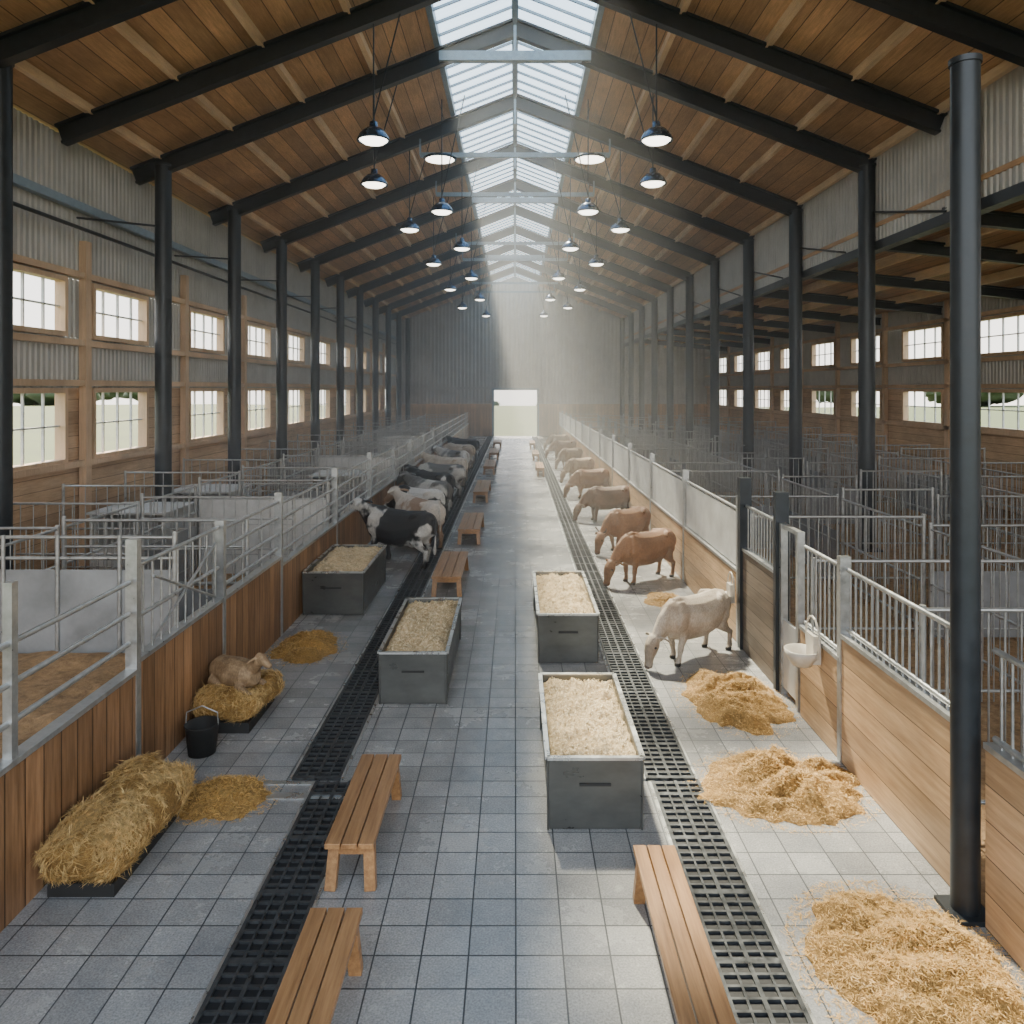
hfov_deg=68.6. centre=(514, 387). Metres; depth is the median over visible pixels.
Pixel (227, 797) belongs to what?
pile
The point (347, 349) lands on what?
window
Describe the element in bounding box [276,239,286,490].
steel column
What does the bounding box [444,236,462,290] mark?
pendant lamp
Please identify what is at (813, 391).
window
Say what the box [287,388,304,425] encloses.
window
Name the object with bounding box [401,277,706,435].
wall
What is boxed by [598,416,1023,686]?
railing
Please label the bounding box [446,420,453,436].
pen fence
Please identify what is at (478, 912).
floor
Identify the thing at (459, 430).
pen fence
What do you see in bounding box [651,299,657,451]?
steel column
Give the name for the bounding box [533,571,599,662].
trough
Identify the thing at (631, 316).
steel column
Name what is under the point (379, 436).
pen railing
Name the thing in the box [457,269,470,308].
pendant lamp
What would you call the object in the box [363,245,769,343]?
roof truss
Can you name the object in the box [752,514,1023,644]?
pen partition
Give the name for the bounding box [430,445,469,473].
cow
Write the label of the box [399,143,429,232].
pendant lamp
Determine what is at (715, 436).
railing
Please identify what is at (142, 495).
pen railing
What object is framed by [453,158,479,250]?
pendant lamp
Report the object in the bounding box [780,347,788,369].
window
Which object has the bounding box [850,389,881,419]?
window
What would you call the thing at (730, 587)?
bowl
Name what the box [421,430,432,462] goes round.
pen fence
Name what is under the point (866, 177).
steel column
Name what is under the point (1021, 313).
window
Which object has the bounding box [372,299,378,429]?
steel column
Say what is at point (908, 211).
steel brace rods
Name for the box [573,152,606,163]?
lamp
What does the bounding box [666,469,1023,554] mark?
railing
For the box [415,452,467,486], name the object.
cow
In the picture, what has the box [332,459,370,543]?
pen fence
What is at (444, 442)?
pen fence
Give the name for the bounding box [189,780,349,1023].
floor drain grate
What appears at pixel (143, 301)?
window
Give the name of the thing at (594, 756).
trough
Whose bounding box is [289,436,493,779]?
floor drain grate
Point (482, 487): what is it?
wooden bench
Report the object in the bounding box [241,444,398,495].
pen railing
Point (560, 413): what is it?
fence
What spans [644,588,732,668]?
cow
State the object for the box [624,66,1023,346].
wall
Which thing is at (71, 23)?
roof truss
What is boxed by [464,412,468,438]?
fence
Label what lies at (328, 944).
wooden bench
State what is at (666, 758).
floor drain grate
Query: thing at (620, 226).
pendant lamp
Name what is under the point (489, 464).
wooden bench
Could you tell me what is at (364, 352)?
window
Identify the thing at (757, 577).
gate
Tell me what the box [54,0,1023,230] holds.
roof truss
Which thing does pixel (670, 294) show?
steel column
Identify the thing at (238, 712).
hay bale
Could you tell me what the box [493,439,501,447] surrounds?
wooden bench
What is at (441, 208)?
pendant lamp
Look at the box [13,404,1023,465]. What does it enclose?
grass field
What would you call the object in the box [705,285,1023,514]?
wall
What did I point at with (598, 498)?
cow
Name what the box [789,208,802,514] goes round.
steel column
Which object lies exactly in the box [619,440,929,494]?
railing
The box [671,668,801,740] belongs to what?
pile
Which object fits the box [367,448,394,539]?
pen fence
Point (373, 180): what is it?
pendant lamp
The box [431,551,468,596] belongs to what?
wooden bench
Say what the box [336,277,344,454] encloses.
steel column
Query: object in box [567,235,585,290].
pendant lamp
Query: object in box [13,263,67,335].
window
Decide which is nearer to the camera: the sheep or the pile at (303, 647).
the sheep
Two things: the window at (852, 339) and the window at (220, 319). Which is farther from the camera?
the window at (852, 339)
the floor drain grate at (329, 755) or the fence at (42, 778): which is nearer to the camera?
the fence at (42, 778)
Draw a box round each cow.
[340,498,437,568]
[384,485,446,529]
[384,486,445,549]
[396,471,452,519]
[399,464,455,508]
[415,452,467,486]
[418,462,465,497]
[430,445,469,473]
[438,435,479,460]
[443,443,475,467]
[543,434,568,450]
[545,440,575,458]
[555,447,582,468]
[560,457,594,482]
[563,468,608,498]
[573,485,629,521]
[594,506,650,554]
[603,528,675,585]
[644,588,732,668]
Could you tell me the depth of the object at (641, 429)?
42.49 m
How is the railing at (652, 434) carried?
on the floor
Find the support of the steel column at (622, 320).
on the floor
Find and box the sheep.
[207,653,271,694]
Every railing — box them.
[655,457,1023,523]
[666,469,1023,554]
[710,487,1023,584]
[810,557,1023,701]
[919,604,1023,804]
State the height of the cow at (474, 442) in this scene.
1.558 m
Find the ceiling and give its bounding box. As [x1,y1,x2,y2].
[0,0,1023,343]
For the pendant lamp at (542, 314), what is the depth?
59.99 m
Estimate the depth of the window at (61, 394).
17.69 m
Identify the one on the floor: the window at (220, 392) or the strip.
the strip
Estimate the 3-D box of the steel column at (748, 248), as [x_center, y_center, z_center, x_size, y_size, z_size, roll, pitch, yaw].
[9.800,-0.860,31.500,0.660,10.720,0.660,0,0,0]
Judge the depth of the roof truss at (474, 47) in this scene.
20.87 m
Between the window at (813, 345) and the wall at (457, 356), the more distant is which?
the wall at (457, 356)
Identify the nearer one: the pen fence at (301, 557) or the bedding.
the bedding
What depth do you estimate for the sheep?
9.99 m
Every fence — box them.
[0,516,248,621]
[0,580,136,932]
[62,477,328,576]
[86,502,193,568]
[215,501,281,659]
[274,476,336,635]
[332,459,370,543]
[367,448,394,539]
[391,442,409,486]
[408,435,423,467]
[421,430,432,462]
[431,426,441,454]
[439,423,447,447]
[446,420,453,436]
[452,417,457,437]
[457,415,461,438]
[461,414,465,438]
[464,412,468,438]
[559,411,562,434]
[562,413,566,434]
[565,415,571,439]
[570,417,576,440]
[575,420,583,457]
[581,424,591,457]
[589,428,601,468]
[599,434,614,486]
[612,441,631,508]
[628,450,654,530]
[650,462,688,581]
[683,480,736,642]
[799,545,850,762]
[840,568,949,886]
[983,647,1023,971]
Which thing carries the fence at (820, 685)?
on the floor
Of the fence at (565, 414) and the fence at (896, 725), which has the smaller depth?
the fence at (896, 725)
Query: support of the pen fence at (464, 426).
on the floor
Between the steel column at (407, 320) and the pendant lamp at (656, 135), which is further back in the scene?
the steel column at (407, 320)
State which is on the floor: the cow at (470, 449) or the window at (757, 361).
the cow at (470, 449)
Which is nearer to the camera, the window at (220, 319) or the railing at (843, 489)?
the railing at (843, 489)
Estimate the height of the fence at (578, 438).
2.600 m
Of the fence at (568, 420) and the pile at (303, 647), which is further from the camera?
the fence at (568, 420)
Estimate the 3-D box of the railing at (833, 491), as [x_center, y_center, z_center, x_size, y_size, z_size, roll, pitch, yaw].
[10.735,3.350,24.000,13.280,2.300,0.070,0,0,0]
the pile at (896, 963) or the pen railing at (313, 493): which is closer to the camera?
the pile at (896, 963)
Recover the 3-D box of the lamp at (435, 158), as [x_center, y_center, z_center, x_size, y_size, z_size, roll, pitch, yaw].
[-2.600,-7.930,26.000,1.160,0.200,1.160,0,0,0]
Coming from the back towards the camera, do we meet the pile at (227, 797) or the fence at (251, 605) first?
the fence at (251, 605)
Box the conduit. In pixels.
[13,173,401,346]
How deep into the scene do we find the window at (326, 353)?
43.60 m
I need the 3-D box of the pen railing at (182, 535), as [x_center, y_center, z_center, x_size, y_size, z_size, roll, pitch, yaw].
[-7.450,3.375,33.650,0.070,2.250,47.770,0,0,0]
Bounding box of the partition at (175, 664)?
[125,526,223,759]
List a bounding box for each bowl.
[725,572,734,602]
[784,615,820,667]
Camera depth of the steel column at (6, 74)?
14.16 m
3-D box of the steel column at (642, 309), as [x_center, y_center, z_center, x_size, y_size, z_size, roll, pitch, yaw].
[9.800,-0.860,58.000,0.660,10.720,0.660,0,0,0]
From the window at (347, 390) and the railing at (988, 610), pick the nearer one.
the railing at (988, 610)
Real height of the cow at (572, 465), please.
1.183 m
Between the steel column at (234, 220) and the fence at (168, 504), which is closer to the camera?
the fence at (168, 504)
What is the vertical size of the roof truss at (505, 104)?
7.183 m
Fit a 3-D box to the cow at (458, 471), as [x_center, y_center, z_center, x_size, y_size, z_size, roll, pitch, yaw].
[-3.286,3.795,31.077,2.717,1.425,0.864,0,0,22]
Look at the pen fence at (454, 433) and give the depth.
53.29 m
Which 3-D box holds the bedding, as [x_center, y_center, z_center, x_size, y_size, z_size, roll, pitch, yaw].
[-7.500,3.378,5.825,6.200,0.139,7.650,0,0,0]
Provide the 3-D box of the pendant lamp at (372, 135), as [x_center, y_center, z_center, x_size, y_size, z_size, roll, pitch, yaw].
[-3.175,-7.470,17.570,1.056,3.580,0.770,0,0,-29]
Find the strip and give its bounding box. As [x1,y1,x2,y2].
[262,781,343,798]
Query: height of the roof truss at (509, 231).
7.183 m
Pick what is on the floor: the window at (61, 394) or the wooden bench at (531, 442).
the wooden bench at (531, 442)
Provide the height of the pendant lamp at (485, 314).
3.969 m
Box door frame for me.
[492,388,538,435]
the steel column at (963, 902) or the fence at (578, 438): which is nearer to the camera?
the steel column at (963, 902)
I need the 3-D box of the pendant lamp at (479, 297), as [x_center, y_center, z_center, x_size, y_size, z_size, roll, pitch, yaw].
[-2.175,-7.665,49.070,1.056,3.969,0.770,0,0,-29]
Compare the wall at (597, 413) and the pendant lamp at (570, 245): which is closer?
the pendant lamp at (570, 245)
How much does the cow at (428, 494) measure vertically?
1.425 m
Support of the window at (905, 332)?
in the wall at (893, 375)
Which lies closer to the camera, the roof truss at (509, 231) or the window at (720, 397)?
the roof truss at (509, 231)
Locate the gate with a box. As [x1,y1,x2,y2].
[737,477,788,690]
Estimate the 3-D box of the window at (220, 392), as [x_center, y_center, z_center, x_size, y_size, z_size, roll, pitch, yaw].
[-10.970,0.920,26.500,0.260,1.840,3.000,0,0,0]
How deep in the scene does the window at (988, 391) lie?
27.63 m
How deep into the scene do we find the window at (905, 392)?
33.08 m
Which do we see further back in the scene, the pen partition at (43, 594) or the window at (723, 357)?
the window at (723, 357)
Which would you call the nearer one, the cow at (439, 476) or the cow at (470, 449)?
the cow at (439, 476)
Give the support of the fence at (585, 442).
on the floor
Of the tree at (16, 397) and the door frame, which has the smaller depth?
the door frame
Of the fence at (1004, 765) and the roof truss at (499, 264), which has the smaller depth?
the fence at (1004, 765)
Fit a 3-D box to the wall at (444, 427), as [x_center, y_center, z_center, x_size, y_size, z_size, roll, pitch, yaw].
[-7.500,3.300,49.200,6.270,2.400,0.070,0,0,0]
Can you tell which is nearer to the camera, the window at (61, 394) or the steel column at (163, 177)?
the window at (61, 394)
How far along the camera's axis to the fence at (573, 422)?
50.70 m
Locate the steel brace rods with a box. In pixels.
[76,210,946,317]
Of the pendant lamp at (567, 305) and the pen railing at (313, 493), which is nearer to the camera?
the pen railing at (313, 493)
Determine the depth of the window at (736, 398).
60.98 m
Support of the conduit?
attached to the wall at (76, 362)
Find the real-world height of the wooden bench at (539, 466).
0.459 m
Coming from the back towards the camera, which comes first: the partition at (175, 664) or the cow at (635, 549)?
the cow at (635, 549)
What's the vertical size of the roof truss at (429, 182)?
7.183 m
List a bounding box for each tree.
[13,393,38,405]
[26,393,100,405]
[105,392,124,399]
[127,392,137,399]
[816,391,857,402]
[926,392,940,403]
[981,392,1023,406]
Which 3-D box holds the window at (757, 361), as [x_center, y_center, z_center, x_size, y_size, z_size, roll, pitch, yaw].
[17.970,-1.950,54.150,0.260,1.500,3.300,0,0,0]
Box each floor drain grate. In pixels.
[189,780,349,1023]
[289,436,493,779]
[531,436,697,779]
[648,780,816,1023]
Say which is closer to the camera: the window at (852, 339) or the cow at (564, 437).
the window at (852, 339)
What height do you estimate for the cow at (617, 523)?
1.183 m
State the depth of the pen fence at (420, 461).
32.20 m
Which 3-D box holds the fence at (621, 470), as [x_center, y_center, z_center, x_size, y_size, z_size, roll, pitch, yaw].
[3.970,3.200,28.025,0.140,2.600,4.250,0,0,0]
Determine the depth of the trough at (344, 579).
14.87 m
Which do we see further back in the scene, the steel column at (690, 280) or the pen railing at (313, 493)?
the steel column at (690, 280)
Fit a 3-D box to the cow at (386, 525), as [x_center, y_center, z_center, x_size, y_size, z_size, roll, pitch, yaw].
[-3.316,3.714,19.503,3.106,1.586,0.880,0,0,32]
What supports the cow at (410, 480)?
on the floor
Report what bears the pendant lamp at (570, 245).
hanging from the ceiling
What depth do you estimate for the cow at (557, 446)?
47.64 m
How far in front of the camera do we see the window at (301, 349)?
37.93 m
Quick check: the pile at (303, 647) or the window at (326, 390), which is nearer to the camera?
the pile at (303, 647)
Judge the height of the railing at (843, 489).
2.300 m
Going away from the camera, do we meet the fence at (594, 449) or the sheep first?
the sheep
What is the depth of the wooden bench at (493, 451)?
47.84 m
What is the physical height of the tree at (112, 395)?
7.710 m
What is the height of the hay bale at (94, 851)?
0.670 m
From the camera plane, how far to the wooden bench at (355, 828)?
7.12 m
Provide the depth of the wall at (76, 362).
21.23 m
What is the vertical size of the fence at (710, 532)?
2.600 m
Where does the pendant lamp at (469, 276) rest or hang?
hanging from the ceiling
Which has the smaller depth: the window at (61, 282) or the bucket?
the bucket
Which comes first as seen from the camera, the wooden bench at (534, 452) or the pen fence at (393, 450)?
the pen fence at (393, 450)
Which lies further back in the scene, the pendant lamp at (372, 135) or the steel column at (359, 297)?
the steel column at (359, 297)
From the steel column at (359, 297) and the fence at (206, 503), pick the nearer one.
the fence at (206, 503)
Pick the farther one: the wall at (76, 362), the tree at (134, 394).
the tree at (134, 394)
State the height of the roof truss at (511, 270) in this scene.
7.183 m
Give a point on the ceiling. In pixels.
(102, 67)
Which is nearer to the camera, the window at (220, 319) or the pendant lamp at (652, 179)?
the pendant lamp at (652, 179)
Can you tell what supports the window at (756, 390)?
in the wall at (893, 375)
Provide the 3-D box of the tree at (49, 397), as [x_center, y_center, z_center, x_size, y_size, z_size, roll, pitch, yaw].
[-113.375,0.768,188.419,16.733,8.636,18.491,0,0,0]
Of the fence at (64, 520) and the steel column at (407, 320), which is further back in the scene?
the steel column at (407, 320)
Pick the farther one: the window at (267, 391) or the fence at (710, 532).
the window at (267, 391)
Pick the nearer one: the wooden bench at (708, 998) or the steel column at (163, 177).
the wooden bench at (708, 998)
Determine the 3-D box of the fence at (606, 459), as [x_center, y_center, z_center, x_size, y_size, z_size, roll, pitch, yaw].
[3.970,3.200,32.475,0.140,2.600,4.650,0,0,0]
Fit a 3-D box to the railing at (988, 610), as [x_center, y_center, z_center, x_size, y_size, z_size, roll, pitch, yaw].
[10.735,3.350,7.600,13.280,2.300,0.070,0,0,0]
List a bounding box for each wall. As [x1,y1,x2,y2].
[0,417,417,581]
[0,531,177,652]
[13,107,395,568]
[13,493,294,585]
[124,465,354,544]
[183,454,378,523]
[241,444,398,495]
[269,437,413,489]
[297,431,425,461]
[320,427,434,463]
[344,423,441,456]
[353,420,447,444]
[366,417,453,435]
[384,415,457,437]
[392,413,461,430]
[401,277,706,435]
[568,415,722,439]
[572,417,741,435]
[574,413,709,436]
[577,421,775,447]
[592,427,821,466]
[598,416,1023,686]
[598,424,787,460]
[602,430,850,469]
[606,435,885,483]
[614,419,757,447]
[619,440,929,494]
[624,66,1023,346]
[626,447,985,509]
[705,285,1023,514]
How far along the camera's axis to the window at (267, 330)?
32.52 m
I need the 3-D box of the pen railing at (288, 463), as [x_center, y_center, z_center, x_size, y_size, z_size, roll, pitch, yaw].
[-7.500,3.300,32.400,6.270,2.400,0.070,0,0,0]
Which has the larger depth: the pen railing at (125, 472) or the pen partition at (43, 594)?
the pen railing at (125, 472)
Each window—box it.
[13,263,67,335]
[13,388,67,471]
[92,283,148,345]
[92,388,148,457]
[189,307,224,354]
[189,388,224,441]
[247,321,270,359]
[247,388,270,432]
[287,331,304,363]
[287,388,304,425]
[320,340,329,366]
[320,388,329,419]
[344,346,349,368]
[344,388,349,415]
[363,350,366,370]
[363,388,366,412]
[425,0,604,286]
[719,356,726,373]
[719,389,726,406]
[734,354,742,372]
[734,389,742,407]
[755,349,769,371]
[755,389,769,409]
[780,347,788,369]
[780,389,788,411]
[811,340,834,367]
[811,389,834,415]
[850,333,881,364]
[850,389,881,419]
[902,323,943,361]
[902,389,943,425]
[981,311,1023,356]
[981,389,1023,432]
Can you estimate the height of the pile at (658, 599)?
0.161 m
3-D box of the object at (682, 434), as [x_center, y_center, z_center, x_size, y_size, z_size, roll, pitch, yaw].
[10.735,3.350,53.600,13.280,2.300,0.070,0,0,0]
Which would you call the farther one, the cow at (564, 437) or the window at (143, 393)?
the cow at (564, 437)
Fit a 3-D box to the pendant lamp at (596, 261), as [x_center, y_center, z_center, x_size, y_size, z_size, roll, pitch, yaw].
[3.675,-7.372,35.070,1.056,3.385,0.770,0,0,29]
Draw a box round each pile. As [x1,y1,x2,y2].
[175,773,279,827]
[267,628,347,666]
[639,590,677,609]
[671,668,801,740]
[687,743,880,834]
[781,877,1023,1023]
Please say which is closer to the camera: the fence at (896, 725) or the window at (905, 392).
the fence at (896, 725)
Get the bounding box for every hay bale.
[30,750,196,896]
[191,668,285,733]
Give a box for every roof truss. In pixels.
[0,0,1023,67]
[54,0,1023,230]
[129,18,1023,264]
[208,93,1023,299]
[260,143,942,314]
[297,179,880,325]
[324,205,834,332]
[346,225,788,338]
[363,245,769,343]
[379,261,742,347]
[391,266,726,351]
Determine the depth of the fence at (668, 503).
18.83 m
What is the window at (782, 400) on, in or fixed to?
in the wall at (893, 375)
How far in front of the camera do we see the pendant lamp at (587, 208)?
24.58 m
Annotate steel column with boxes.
[0,64,14,568]
[154,162,171,501]
[227,208,240,483]
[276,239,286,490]
[310,260,319,461]
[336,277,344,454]
[356,289,363,440]
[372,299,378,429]
[385,307,390,429]
[396,314,401,429]
[405,318,410,429]
[619,318,624,423]
[628,314,633,435]
[639,307,644,429]
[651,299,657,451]
[666,289,673,457]
[685,277,693,461]
[710,260,719,461]
[743,239,753,477]
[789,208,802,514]
[853,162,882,551]
[934,52,984,926]
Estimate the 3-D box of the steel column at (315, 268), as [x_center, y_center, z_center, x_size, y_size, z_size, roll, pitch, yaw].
[-9.800,-0.860,36.800,0.660,10.720,0.660,0,0,0]
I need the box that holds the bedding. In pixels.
[0,651,124,758]
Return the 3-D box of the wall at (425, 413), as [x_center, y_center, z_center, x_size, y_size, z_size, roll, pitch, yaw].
[-7.500,3.300,61.800,6.270,2.400,0.070,0,0,0]
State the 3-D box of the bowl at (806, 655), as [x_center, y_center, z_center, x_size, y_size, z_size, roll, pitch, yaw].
[3.690,3.254,9.650,0.440,0.652,0.464,0,0,0]
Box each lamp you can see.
[357,14,400,145]
[360,86,396,188]
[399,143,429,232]
[423,152,456,163]
[425,197,448,265]
[430,95,464,214]
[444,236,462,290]
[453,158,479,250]
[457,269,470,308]
[464,205,485,279]
[474,247,489,300]
[481,271,494,316]
[535,271,547,316]
[540,247,555,300]
[544,205,565,279]
[553,158,579,250]
[559,269,572,308]
[565,95,599,214]
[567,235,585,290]
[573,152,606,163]
[581,197,604,265]
[600,143,630,232]
[629,14,672,145]
[630,84,666,187]
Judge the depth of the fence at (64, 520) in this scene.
12.28 m
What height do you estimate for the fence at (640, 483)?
2.600 m
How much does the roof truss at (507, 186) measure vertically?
7.183 m
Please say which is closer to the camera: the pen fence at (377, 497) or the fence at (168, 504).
the fence at (168, 504)
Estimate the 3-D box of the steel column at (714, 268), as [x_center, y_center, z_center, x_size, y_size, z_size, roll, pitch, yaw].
[9.800,-0.860,36.800,0.660,10.720,0.660,0,0,0]
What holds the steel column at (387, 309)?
on the floor
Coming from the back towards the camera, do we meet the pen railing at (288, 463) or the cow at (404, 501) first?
the pen railing at (288, 463)
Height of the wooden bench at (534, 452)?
0.459 m
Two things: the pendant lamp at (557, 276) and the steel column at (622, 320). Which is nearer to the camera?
the pendant lamp at (557, 276)
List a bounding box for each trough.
[302,544,386,614]
[377,597,461,703]
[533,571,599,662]
[538,672,644,829]
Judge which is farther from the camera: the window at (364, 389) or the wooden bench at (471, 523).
the window at (364, 389)
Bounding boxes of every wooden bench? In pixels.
[265,908,362,1023]
[324,754,401,891]
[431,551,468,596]
[457,513,483,544]
[473,480,490,502]
[483,459,496,474]
[489,448,498,459]
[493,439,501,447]
[529,440,534,448]
[532,450,538,460]
[535,462,544,476]
[632,845,736,1023]
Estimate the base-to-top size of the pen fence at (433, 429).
2.420 m
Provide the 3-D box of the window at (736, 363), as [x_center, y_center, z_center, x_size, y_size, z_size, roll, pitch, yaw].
[17.970,-1.950,59.450,0.260,1.500,3.300,0,0,0]
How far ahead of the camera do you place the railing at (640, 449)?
27.69 m
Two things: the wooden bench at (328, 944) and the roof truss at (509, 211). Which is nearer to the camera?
the wooden bench at (328, 944)
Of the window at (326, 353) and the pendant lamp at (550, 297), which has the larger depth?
the pendant lamp at (550, 297)
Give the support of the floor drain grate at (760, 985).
on the floor
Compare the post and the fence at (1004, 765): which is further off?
the post
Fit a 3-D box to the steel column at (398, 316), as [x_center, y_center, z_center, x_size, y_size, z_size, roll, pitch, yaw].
[-9.800,-0.860,63.300,0.660,10.720,0.660,0,0,0]
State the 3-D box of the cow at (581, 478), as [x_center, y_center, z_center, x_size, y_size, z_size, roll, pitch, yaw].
[2.948,3.914,30.930,2.256,1.183,0.718,0,0,-26]
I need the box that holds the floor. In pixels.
[0,436,1023,1023]
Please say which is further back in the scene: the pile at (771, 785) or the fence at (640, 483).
the fence at (640, 483)
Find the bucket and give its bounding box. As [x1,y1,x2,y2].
[184,705,219,758]
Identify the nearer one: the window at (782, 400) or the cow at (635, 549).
the cow at (635, 549)
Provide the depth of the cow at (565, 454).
41.52 m
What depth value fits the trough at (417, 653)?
10.86 m
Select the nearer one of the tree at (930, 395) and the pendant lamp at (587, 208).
the pendant lamp at (587, 208)
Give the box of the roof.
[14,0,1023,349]
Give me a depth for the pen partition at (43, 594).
9.68 m
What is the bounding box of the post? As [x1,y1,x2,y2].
[779,523,804,712]

